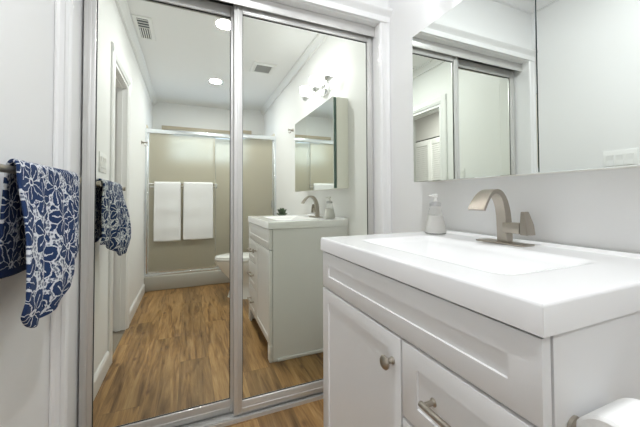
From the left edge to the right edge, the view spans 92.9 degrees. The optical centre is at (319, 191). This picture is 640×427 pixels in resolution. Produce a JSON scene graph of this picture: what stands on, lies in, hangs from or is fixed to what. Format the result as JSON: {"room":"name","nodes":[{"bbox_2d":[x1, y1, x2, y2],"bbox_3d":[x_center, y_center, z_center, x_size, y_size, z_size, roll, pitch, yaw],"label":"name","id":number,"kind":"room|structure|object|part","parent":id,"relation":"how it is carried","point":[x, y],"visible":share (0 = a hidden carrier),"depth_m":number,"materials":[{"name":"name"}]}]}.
{"room":"bathroom","nodes":[
{"label":"bathroom","id":0,"kind":"room"},
{"bbox_2d":[0,0,54,426],"bbox_3d":[-0.515,-0.184,-0.177,0.120,2.490,3.645,0,-1,-23],"label":"wall","id":1,"kind":"structure","parent":0,"point":[27,27],"depth_m":0.95,"materials":[{"name":"white paint"}]},
{"bbox_2d":[0,164,81,182],"bbox_3d":[-0.835,-0.051,0.855,0.092,0.052,0.672,0,-1,-23],"label":"towel bar","id":2,"kind":"object","parent":1,"relation":"attached to","point":[4,168],"visible":0.09,"depth_m":0.72,"materials":[{"name":"silver metal"}]},
{"bbox_2d":[0,159,79,327],"bbox_3d":[-0.813,0.132,0.900,0.109,0.421,0.487,0,-1,-26],"label":"bath towel","id":3,"kind":"object","parent":2,"relation":"hanging from","point":[39,214],"visible":1,"depth_m":0.82,"materials":[{"name":"blue fabric"}]},
{"bbox_2d":[49,0,83,426],"bbox_3d":[-1.011,0.023,1.220,0.052,2.140,0.157,0,-1,-23],"label":"trim","id":4,"kind":"structure","parent":1,"relation":"attached to","point":[69,14],"depth_m":1.17,"materials":[{"name":"white wood"}]},
{"bbox_2d":[225,399,323,426],"bbox_3d":[0.251,1.089,0.116,1.532,0.050,3.645,0,-1,-23],"label":"floor","id":5,"kind":"structure","parent":0,"point":[311,414],"depth_m":1.47,"materials":[{"name":"brown wood"}]},
{"bbox_2d":[175,391,322,426],"bbox_3d":[-0.340,1.087,1.508,1.419,0.020,0.083,0,-1,-23],"label":"floor track","id":6,"kind":"object","parent":5,"relation":"on","point":[225,419],"visible":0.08,"depth_m":1.48,"materials":[{"name":"grey metal"}]},
{"bbox_2d":[78,0,233,426],"bbox_3d":[-0.703,0.067,1.401,0.640,2.002,0.034,0,-2,-23],"label":"mirror door","id":7,"kind":"structure","parent":6,"relation":"on","point":[156,340],"depth_m":1.38,"materials":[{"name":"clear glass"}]},
{"bbox_3d":[-0.696,1.038,1.377,0.556,0.058,0.027,0,-2,-23],"label":"rail","id":8,"kind":"part","parent":7,"relation":"part of","materials":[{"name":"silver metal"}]},
{"bbox_3d":[-0.707,-0.907,1.426,0.556,0.054,0.026,0,-2,-23],"label":"rail","id":9,"kind":"part","parent":7,"relation":"part of","materials":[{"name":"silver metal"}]},
{"bbox_2d":[233,4,373,414],"bbox_3d":[-0.055,0.066,1.634,0.793,2.004,0.034,0,-1,-23],"label":"mirror door","id":10,"kind":"structure","parent":6,"relation":"on","point":[303,90],"depth_m":1.59,"materials":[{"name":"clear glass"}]},
{"bbox_3d":[-0.048,1.038,1.612,0.716,0.058,0.027,0,-1,-23],"label":"rail","id":11,"kind":"part","parent":10,"relation":"part of","materials":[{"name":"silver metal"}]},
{"bbox_3d":[-0.058,-0.909,1.658,0.716,0.054,0.026,0,-1,-23],"label":"rail","id":12,"kind":"part","parent":10,"relation":"part of","materials":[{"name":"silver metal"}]},
{"bbox_2d":[323,251,639,426],"bbox_3d":[0.416,0.649,0.908,0.610,0.862,0.812,0,-1,-23],"label":"vanity cabinet","id":13,"kind":"object","parent":5,"relation":"on","point":[396,353],"visible":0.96,"depth_m":0.60,"materials":[{"name":"white paint"}]},
{"bbox_3d":[0.113,0.668,0.951,0.020,0.612,0.473,0,-1,-23],"label":"door","id":14,"kind":"part","parent":13,"relation":"part of","materials":[{"name":"white paint"}]},
{"bbox_3d":[0.168,0.422,0.756,0.032,0.035,0.035,0,-1,-23],"label":"knob","id":15,"kind":"part","parent":13,"relation":"part of","materials":[{"name":"silver metal"}]},
{"bbox_3d":[0.269,0.642,0.581,0.020,0.209,0.320,0,-1,-23],"label":"drawer","id":16,"kind":"part","parent":13,"relation":"part of","materials":[{"name":"white paint"}]},
{"bbox_3d":[0.248,0.441,0.576,0.036,0.018,0.142,0,-1,-23],"label":"handle","id":17,"kind":"part","parent":13,"relation":"part of","materials":[{"name":"silver metal"}]},
{"bbox_3d":[0.268,0.441,0.585,0.020,0.176,0.320,0,-1,-23],"label":"drawer","id":18,"kind":"part","parent":13,"relation":"part of","materials":[{"name":"white paint"}]},
{"bbox_2d":[321,230,639,337],"bbox_3d":[0.429,0.196,0.918,0.584,0.070,0.812,0,-1,-23],"label":"sink","id":19,"kind":"object","parent":13,"relation":"in","point":[544,289],"visible":0.96,"depth_m":0.63,"materials":[{"name":"white ceramic"}]},
{"bbox_2d":[425,194,446,234],"bbox_3d":[0.484,0.092,1.278,0.087,0.166,0.087,0,-1,-23],"label":"soap bottle","id":20,"kind":"object","parent":19,"relation":"on","point":[435,223],"visible":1,"depth_m":1.25,"materials":[{"name":"white plastic"}]},
{"bbox_2d":[468,189,534,246],"bbox_3d":[0.566,0.081,0.989,0.153,0.178,0.164,0,-1,-23],"label":"faucet","id":21,"kind":"object","parent":19,"relation":"on","point":[506,228],"visible":1,"depth_m":0.98,"materials":[{"name":"silver metal"}]},
{"bbox_3d":[0.562,0.079,0.993,0.148,0.174,0.060,0,-1,-23],"label":"spout","id":22,"kind":"part","parent":21,"relation":"part of","materials":[{"name":"silver metal"}]},
{"bbox_3d":[0.606,0.167,1.004,0.060,0.006,0.164,0,-1,-23],"label":"plate","id":23,"kind":"part","parent":21,"relation":"part of","materials":[{"name":"silver metal"}]},
{"bbox_3d":[0.645,0.099,0.945,0.042,0.072,0.023,0,-1,-23],"label":"lever","id":24,"kind":"part","parent":21,"relation":"part of","materials":[{"name":"silver metal"}]},
{"bbox_2d":[567,415,579,426],"bbox_3d":[0.428,0.354,0.450,0.132,0.034,0.055,0,-1,-23],"label":"paper holder","id":25,"kind":"object","parent":13,"relation":"attached to","point":[572,421],"visible":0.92,"depth_m":0.45,"materials":[{"name":"silver metal"}]},
{"bbox_2d":[576,398,639,426],"bbox_3d":[0.441,0.358,0.431,0.104,0.092,0.092,0,-1,-23],"label":"toilet paper roll","id":26,"kind":"object","parent":25,"relation":"on","point":[622,412],"visible":1,"depth_m":0.43,"materials":[{"name":"white paper"}]},
{"bbox_2d":[269,0,387,26],"bbox_3d":[-0.325,-0.149,1.500,1.532,2.490,0.100,0,-1,-23],"label":"wall","id":27,"kind":"structure","parent":0,"point":[292,3],"depth_m":1.65,"materials":[{"name":"white paint"}]},
{"bbox_2d":[207,0,374,36],"bbox_3d":[-0.349,-0.938,1.552,1.410,0.059,0.099,0,-1,-23],"label":"door track","id":28,"kind":"object","parent":27,"relation":"attached to","point":[263,5],"visible":0.96,"depth_m":1.61,"materials":[{"name":"grey metal"}]},
{"bbox_2d":[294,0,392,22],"bbox_3d":[-0.300,-1.009,1.452,1.532,0.072,0.044,0,-1,-23],"label":"trim","id":29,"kind":"structure","parent":27,"relation":"attached to","point":[363,9],"depth_m":1.66,"materials":[{"name":"white wood"}]},
{"bbox_2d":[388,0,639,252],"bbox_3d":[0.998,-0.177,0.459,0.100,2.490,3.645,0,-1,-23],"label":"wall","id":30,"kind":"structure","parent":0,"point":[600,209],"depth_m":1.16,"materials":[{"name":"white paint"}]},
{"bbox_2d":[372,22,391,233],"bbox_3d":[0.348,0.029,1.791,0.065,2.140,0.157,0,-1,-23],"label":"trim","id":31,"kind":"structure","parent":30,"relation":"attached to","point":[382,210],"depth_m":1.74,"materials":[{"name":"white wood"}]},
{"bbox_2d":[412,0,639,181],"bbox_3d":[0.650,-0.384,1.001,0.122,0.664,0.882,0,-1,-23],"label":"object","id":32,"kind":"object","parent":30,"relation":"attached to","point":[502,88],"visible":1,"depth_m":0.92,"materials":[{"name":"silver mirror"}]},
{"bbox_3d":[0.529,-0.381,1.137,0.005,0.664,0.537,0,-1,-23],"label":"mirror door","id":33,"kind":"part","parent":32,"relation":"part of","materials":[{"name":"clear glass"}]},
{"bbox_3d":[0.541,-0.381,1.142,0.021,0.656,0.529,0,-1,-23],"label":"door","id":34,"kind":"part","parent":32,"relation":"part of","materials":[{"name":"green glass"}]},
{"bbox_3d":[0.701,-0.390,0.730,0.005,0.664,0.342,0,-1,-23],"label":"mirror door","id":35,"kind":"part","parent":32,"relation":"part of","materials":[{"name":"clear glass"}]}
]}

